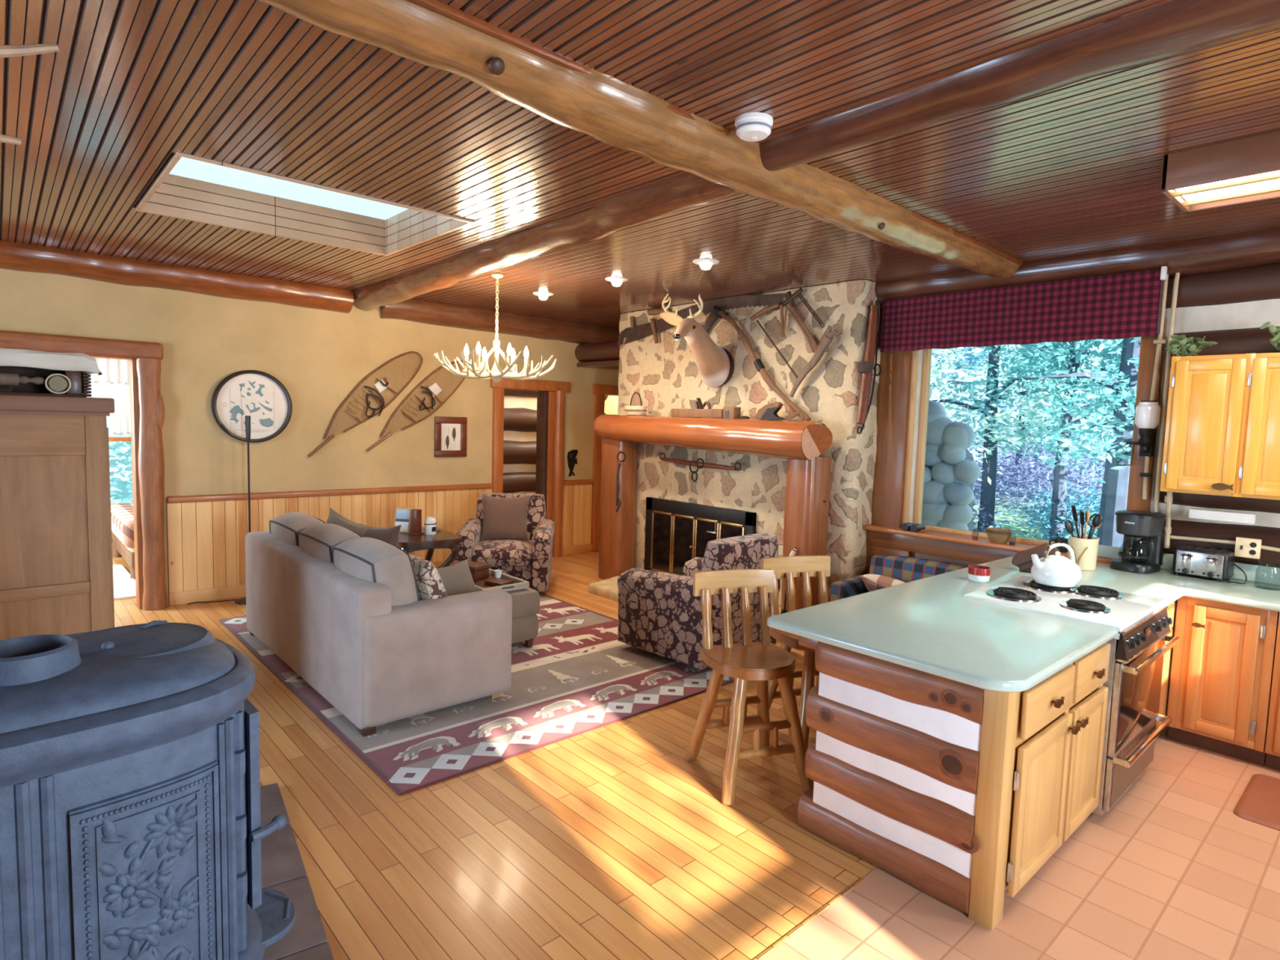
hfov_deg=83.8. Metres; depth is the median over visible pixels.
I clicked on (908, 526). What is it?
binoculars
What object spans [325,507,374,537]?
throw pillow
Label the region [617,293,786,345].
saw
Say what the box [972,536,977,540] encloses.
shot glass
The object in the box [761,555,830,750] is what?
bar stool
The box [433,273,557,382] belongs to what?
chandelier
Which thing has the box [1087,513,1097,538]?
tongs
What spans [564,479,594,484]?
trim
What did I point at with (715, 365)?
deer mount
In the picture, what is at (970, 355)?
tree
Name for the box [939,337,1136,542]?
tree
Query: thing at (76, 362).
folded cloth
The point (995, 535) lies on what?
stoneware bowl
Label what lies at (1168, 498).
conduit
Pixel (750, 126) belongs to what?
smoke detector
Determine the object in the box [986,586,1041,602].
burner
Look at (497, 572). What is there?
candle cup
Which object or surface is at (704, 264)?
light
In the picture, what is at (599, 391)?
trim
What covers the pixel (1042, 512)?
shrub
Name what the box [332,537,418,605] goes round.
cushion
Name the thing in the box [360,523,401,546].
throw pillow
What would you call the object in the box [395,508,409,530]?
picture
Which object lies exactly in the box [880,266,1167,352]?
valance
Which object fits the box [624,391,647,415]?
basket
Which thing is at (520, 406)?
wall
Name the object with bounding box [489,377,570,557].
door frame
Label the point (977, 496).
shrub
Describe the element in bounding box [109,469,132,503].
ground
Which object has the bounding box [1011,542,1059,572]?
mitt
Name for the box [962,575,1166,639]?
cooktop
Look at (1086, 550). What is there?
utensil crock
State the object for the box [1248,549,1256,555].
socket
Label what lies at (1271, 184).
diffuser
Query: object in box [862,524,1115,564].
trim
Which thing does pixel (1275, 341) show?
greenery
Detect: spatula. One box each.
[1071,505,1079,537]
[1080,510,1084,538]
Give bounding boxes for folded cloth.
[0,347,102,375]
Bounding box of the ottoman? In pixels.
[506,587,539,648]
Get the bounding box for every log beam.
[0,240,353,313]
[257,0,1020,279]
[353,173,741,311]
[380,298,619,343]
[759,0,1279,171]
[875,226,1279,306]
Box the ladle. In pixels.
[1088,513,1102,539]
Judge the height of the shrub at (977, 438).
2.031 m
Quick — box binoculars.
[901,522,925,531]
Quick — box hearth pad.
[260,782,333,959]
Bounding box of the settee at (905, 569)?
[830,555,968,601]
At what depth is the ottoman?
5.32 m
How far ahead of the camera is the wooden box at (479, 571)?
5.59 m
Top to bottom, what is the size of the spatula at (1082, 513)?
0.357 m
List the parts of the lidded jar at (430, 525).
lid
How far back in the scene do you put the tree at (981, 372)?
19.42 m
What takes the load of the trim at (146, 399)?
attached to the wall at (320, 357)
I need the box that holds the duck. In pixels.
[755,401,783,418]
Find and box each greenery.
[1163,334,1217,356]
[1260,321,1279,350]
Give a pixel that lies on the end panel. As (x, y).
(892, 762)
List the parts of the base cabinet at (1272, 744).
door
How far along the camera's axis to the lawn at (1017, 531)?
16.55 m
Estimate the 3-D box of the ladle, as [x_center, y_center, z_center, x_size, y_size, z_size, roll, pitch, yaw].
[2.817,0.377,4.458,0.024,0.344,0.110,-3,6,-42]
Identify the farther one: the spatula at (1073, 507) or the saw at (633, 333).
the saw at (633, 333)
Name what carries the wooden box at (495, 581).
on the serving tray
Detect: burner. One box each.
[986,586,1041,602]
[1022,579,1075,593]
[1058,599,1111,613]
[1069,585,1124,599]
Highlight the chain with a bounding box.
[798,293,824,327]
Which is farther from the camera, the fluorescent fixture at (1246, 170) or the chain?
the chain
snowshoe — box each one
[308,351,422,457]
[366,360,466,451]
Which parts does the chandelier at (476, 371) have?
bulb, bulb, bulb, stem, chain, bulb, bulb, bulb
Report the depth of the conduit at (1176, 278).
4.52 m
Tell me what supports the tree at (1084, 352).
on the lawn at (1017, 531)
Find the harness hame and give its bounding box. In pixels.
[615,451,626,512]
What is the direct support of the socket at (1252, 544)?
attached to the outlet plate at (1250, 548)
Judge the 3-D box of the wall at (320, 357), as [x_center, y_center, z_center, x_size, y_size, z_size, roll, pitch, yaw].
[-3.523,-0.391,6.889,10.000,2.950,0.160,-3,6,-42]
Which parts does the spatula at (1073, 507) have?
handle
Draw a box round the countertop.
[767,544,1279,692]
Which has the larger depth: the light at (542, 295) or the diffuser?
the light at (542, 295)
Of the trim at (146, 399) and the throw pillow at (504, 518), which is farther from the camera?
the throw pillow at (504, 518)
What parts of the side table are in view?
leg, leg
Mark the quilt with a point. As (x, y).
(122, 514)
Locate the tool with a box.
[760,407,784,419]
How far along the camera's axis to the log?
8.78 m
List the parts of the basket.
handle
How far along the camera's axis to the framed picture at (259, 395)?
6.64 m
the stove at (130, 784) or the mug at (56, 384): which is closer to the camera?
the stove at (130, 784)
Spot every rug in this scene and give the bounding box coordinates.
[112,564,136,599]
[219,592,734,795]
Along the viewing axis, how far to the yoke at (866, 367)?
5.76 m
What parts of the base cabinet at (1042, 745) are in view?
door, panel, drawer, fish knob, fish knob, fish knob, door, panel, drawer, fish knob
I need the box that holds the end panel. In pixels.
[797,635,984,914]
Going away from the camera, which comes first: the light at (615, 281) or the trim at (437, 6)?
the trim at (437, 6)
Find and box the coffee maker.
[1110,510,1165,573]
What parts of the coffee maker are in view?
lid, carafe handle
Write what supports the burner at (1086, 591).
on the range at (1136, 655)
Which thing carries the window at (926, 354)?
in the wall at (1229, 308)
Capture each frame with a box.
[393,506,413,533]
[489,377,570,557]
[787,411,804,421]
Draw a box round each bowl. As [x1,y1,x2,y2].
[985,527,1013,543]
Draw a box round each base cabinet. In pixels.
[968,642,1110,930]
[1155,600,1176,728]
[1167,595,1279,765]
[1264,611,1279,770]
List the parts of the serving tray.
rail, rail, rail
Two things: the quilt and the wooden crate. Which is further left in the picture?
the wooden crate
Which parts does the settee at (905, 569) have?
arm, backrest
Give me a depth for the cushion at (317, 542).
4.63 m
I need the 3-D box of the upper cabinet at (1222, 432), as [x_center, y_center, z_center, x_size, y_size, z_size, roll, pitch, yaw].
[3.702,-0.286,3.881,0.351,0.808,1.335,-3,6,-42]
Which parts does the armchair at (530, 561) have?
arm, backrest, arm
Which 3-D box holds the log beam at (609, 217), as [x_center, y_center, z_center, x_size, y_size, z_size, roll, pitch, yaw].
[-1.143,-1.685,5.288,0.349,0.348,5.144,-2,6,-40]
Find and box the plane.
[671,398,723,417]
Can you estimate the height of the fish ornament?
0.342 m
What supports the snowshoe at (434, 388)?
attached to the wall at (320, 357)
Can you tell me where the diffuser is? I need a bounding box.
[1175,170,1279,201]
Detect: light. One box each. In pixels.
[533,292,553,300]
[604,276,628,286]
[692,258,719,270]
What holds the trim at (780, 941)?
on the floor
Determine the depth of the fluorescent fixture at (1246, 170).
2.97 m
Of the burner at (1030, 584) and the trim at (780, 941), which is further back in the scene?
the burner at (1030, 584)
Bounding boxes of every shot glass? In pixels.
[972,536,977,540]
[1008,541,1015,545]
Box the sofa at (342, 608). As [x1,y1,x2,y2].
[244,511,511,736]
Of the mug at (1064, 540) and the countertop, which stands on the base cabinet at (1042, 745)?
the countertop
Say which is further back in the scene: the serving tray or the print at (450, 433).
the print at (450, 433)
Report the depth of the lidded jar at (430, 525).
6.68 m
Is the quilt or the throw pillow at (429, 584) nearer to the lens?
the throw pillow at (429, 584)
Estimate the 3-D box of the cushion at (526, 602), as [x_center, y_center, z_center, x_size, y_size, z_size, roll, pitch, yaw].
[-1.239,0.901,5.551,0.544,0.209,0.904,-3,6,-42]
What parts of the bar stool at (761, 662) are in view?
leg, rail, leg, seat, leg, leg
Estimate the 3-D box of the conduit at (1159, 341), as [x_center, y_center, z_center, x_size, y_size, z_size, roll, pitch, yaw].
[3.292,-0.707,4.549,0.050,1.671,0.073,-3,6,-42]
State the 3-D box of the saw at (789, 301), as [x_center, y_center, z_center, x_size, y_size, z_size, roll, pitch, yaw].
[1.260,-1.280,6.284,0.055,0.777,0.753,-3,6,-42]
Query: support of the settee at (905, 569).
on the floor
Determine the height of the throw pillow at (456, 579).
0.392 m
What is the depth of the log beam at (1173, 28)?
2.25 m
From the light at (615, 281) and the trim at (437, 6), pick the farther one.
the light at (615, 281)
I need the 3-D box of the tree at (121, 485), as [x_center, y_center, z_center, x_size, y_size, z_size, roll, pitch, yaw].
[-8.587,-1.539,11.363,4.687,5.667,4.651,2,5,-2]
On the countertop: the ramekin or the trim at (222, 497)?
the ramekin
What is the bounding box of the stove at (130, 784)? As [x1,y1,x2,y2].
[0,620,294,959]
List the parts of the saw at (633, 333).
handle, handle, handle, handle, handle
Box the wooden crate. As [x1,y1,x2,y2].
[0,365,91,397]
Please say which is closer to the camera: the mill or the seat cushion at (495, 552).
the mill
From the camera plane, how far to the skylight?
4.76 m
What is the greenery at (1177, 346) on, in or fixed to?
on the upper cabinet at (1222, 432)
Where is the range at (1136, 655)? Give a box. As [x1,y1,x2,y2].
[962,575,1179,816]
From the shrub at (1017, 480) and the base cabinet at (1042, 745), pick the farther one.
the shrub at (1017, 480)
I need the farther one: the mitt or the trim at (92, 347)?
the trim at (92, 347)
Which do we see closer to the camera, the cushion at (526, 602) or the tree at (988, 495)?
the cushion at (526, 602)
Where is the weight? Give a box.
[737,416,750,418]
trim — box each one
[0,330,163,359]
[128,357,168,610]
[166,483,493,503]
[409,0,1023,264]
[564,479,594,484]
[591,383,618,551]
[752,877,864,959]
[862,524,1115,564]
[864,529,1017,574]
[871,342,911,528]
[1126,318,1167,511]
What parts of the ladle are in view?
handle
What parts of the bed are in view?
leg, rail, mattress, leg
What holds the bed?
on the floor
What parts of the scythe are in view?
blade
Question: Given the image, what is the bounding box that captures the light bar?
[1188,508,1255,524]
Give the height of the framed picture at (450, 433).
0.450 m
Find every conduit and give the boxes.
[1139,274,1168,499]
[1153,272,1179,511]
[1163,491,1173,548]
[1169,535,1279,551]
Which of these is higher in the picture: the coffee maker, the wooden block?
the wooden block
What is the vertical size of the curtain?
0.940 m
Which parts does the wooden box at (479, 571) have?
lid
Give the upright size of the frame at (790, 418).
0.090 m
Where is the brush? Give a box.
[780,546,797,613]
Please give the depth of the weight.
6.35 m
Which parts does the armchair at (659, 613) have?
arm, arm, backrest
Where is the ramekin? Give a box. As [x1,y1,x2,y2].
[968,564,991,582]
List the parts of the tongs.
handle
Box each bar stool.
[684,568,813,804]
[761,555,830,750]
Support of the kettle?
on the range at (1136, 655)
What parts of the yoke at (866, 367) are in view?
tie rod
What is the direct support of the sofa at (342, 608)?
on the area rug at (576, 677)
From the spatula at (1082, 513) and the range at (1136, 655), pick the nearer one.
the range at (1136, 655)
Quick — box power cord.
[186,599,235,604]
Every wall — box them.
[0,268,618,605]
[502,389,608,493]
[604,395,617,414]
[908,262,1279,706]
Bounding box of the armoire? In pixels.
[0,394,115,640]
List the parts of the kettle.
spout, lid, handle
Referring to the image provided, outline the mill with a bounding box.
[1115,400,1160,466]
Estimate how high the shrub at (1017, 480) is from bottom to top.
1.950 m
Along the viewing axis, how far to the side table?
6.52 m
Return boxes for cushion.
[269,511,325,546]
[297,523,362,562]
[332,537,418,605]
[471,539,532,565]
[506,587,539,619]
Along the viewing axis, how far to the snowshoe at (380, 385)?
7.36 m
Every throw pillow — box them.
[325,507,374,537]
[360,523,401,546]
[408,554,447,599]
[435,559,476,595]
[480,494,530,542]
[859,573,905,591]
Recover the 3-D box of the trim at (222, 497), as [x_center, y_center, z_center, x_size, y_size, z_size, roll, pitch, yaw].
[-2.942,0.121,7.331,3.240,0.060,0.045,-3,6,-42]
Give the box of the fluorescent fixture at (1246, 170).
[1160,130,1279,213]
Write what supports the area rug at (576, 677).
on the floor
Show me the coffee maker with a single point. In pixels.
(1144, 538)
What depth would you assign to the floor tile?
2.69 m
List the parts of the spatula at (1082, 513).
handle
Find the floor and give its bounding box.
[112,551,877,959]
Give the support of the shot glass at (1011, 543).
on the trim at (927, 534)
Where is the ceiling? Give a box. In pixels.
[0,0,1279,328]
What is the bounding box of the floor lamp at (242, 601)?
[234,415,250,604]
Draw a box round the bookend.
[408,508,423,535]
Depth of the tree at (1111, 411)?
14.68 m
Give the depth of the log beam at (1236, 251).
4.58 m
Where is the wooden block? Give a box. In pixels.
[723,406,741,418]
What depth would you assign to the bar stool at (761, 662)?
3.60 m
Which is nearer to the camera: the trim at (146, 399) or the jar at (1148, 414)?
the jar at (1148, 414)
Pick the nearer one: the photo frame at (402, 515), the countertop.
the countertop
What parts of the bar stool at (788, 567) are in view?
leg, seat, rail, leg, leg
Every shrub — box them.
[968,433,1039,494]
[973,436,1106,521]
[973,490,1031,532]
[987,467,1103,542]
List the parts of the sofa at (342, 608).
frame, leg, arm, leg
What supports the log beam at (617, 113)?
attached to the ceiling
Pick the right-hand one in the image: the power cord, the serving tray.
the serving tray
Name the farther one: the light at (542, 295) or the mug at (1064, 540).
the light at (542, 295)
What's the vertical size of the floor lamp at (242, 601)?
1.700 m
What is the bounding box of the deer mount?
[659,293,734,386]
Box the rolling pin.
[0,372,44,392]
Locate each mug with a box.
[44,373,71,394]
[1048,537,1068,552]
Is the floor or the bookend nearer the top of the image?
the bookend
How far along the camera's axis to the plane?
6.78 m
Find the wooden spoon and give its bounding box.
[1083,509,1089,538]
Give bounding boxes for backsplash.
[1097,544,1279,585]
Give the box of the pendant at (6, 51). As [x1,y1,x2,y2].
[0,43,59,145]
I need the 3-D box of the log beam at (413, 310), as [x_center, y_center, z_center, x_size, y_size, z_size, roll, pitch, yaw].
[-1.263,-1.864,8.632,3.829,0.316,0.318,-3,6,-42]
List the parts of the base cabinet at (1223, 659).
fish knob, panel, door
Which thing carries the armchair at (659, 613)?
on the area rug at (576, 677)
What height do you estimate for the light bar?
0.060 m
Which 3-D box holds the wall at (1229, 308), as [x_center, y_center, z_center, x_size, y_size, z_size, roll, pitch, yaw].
[3.717,0.027,4.345,0.288,2.950,5.050,-3,6,-42]
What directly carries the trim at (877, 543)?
attached to the wall at (1229, 308)
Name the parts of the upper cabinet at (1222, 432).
panel, door, fish pull, door, panel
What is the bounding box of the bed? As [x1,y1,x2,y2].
[111,502,135,579]
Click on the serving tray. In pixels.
(517, 584)
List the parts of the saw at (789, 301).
tension rod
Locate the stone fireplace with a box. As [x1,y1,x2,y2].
[587,280,882,641]
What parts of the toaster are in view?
knob, lever, knob, lever, cord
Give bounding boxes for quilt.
[111,502,134,547]
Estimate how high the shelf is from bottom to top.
0.025 m
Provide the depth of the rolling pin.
3.44 m
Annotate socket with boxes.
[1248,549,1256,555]
[1249,542,1256,547]
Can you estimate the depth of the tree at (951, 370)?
10.89 m
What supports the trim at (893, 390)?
attached to the wall at (1229, 308)
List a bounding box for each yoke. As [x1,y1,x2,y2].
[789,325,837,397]
[856,299,880,434]
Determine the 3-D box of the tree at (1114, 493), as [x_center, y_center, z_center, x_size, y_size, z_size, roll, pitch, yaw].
[7.323,-2.528,10.693,3.434,8.116,3.896,-3,6,-42]
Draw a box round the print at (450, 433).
[440,423,460,450]
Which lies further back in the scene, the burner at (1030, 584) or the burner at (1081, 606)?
the burner at (1030, 584)
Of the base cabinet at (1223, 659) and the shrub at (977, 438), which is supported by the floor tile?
the base cabinet at (1223, 659)
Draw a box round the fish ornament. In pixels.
[567,449,577,476]
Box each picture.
[211,369,292,442]
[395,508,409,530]
[434,416,466,457]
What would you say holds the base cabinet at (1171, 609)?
on the floor tile
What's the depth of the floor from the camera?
2.97 m
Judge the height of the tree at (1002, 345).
9.510 m
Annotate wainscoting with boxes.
[166,483,592,593]
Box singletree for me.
[659,452,741,481]
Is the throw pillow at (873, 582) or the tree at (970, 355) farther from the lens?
the tree at (970, 355)
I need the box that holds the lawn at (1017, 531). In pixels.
[967,423,1109,542]
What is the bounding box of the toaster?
[1172,545,1247,583]
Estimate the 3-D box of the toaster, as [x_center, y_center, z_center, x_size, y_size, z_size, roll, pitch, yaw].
[3.431,0.507,4.290,0.185,0.179,0.346,-2,6,-38]
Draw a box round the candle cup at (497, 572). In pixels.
[493,569,502,577]
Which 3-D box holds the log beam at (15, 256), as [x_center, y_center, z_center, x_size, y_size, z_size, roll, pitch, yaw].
[-5.011,-1.724,5.238,5.661,0.303,0.297,-3,6,-42]
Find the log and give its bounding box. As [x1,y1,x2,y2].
[574,340,619,368]
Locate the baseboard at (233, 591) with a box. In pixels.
[168,543,591,605]
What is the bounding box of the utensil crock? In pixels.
[1068,535,1099,570]
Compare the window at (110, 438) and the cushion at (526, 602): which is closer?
the cushion at (526, 602)
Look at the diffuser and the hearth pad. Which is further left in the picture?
the hearth pad
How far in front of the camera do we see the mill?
4.54 m
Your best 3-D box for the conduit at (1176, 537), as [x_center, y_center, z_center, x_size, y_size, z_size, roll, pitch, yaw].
[3.578,0.390,4.255,0.022,0.048,0.686,-3,6,-42]
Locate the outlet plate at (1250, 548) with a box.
[1234,537,1262,559]
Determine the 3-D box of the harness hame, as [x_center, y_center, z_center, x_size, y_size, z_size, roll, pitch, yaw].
[-0.210,0.024,7.587,0.044,0.656,0.139,-3,6,-42]
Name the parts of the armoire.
rail, rail, crown, door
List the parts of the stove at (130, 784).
plate, relief panel, lid, corner moulding, door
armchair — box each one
[454,493,554,591]
[617,533,780,669]
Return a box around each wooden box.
[449,560,489,581]
[484,577,513,586]
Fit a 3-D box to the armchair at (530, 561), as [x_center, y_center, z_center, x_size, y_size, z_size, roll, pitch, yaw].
[-1.369,0.640,7.347,0.940,0.920,0.939,1,5,-4]
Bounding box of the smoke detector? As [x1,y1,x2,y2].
[734,111,773,141]
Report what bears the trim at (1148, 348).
attached to the wall at (1229, 308)
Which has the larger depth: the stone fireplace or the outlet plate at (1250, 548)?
the stone fireplace
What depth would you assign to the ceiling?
3.00 m
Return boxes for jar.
[424,516,436,534]
[1134,401,1160,428]
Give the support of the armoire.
on the floor
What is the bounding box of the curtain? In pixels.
[86,357,131,434]
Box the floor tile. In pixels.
[760,706,1279,959]
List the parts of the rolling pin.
handle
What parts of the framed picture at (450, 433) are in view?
frame, frame, frame, frame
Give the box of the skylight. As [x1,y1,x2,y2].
[133,151,475,256]
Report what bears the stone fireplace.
on the floor
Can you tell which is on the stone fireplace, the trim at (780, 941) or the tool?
the tool
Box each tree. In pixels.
[106,417,132,501]
[928,339,1119,533]
[929,346,1002,484]
[930,346,1025,426]
[935,353,1009,391]
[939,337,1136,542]
[939,341,1117,487]
[971,337,1141,547]
[997,342,1122,425]
[1075,346,1121,464]
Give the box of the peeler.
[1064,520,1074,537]
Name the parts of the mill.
lid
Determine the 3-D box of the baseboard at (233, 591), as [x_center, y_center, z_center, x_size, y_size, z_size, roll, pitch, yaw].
[-2.412,0.979,7.914,4.750,0.115,0.030,-3,6,-42]
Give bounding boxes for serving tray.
[473,568,528,591]
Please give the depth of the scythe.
6.53 m
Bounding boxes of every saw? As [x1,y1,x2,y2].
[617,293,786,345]
[750,287,817,378]
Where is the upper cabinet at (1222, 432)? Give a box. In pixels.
[1160,352,1279,500]
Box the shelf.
[253,888,294,947]
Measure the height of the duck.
0.150 m
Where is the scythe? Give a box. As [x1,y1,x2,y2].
[701,305,811,421]
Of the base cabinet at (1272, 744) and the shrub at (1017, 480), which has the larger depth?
the shrub at (1017, 480)
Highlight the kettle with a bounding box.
[1031,542,1082,588]
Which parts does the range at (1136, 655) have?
drawer, knob, oven door, panel, knob, glass, handle, control panel, panel trim, knob, handle, knob, knob, knob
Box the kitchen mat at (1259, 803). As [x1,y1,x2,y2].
[1233,773,1279,831]
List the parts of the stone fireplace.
mantel post, pane, glass door, pane, glass door, firebox frame, pane, glass door, damper handle, glass door, pane, mantel post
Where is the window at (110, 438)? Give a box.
[108,434,133,504]
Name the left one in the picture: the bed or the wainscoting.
the bed
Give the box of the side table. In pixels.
[398,527,462,568]

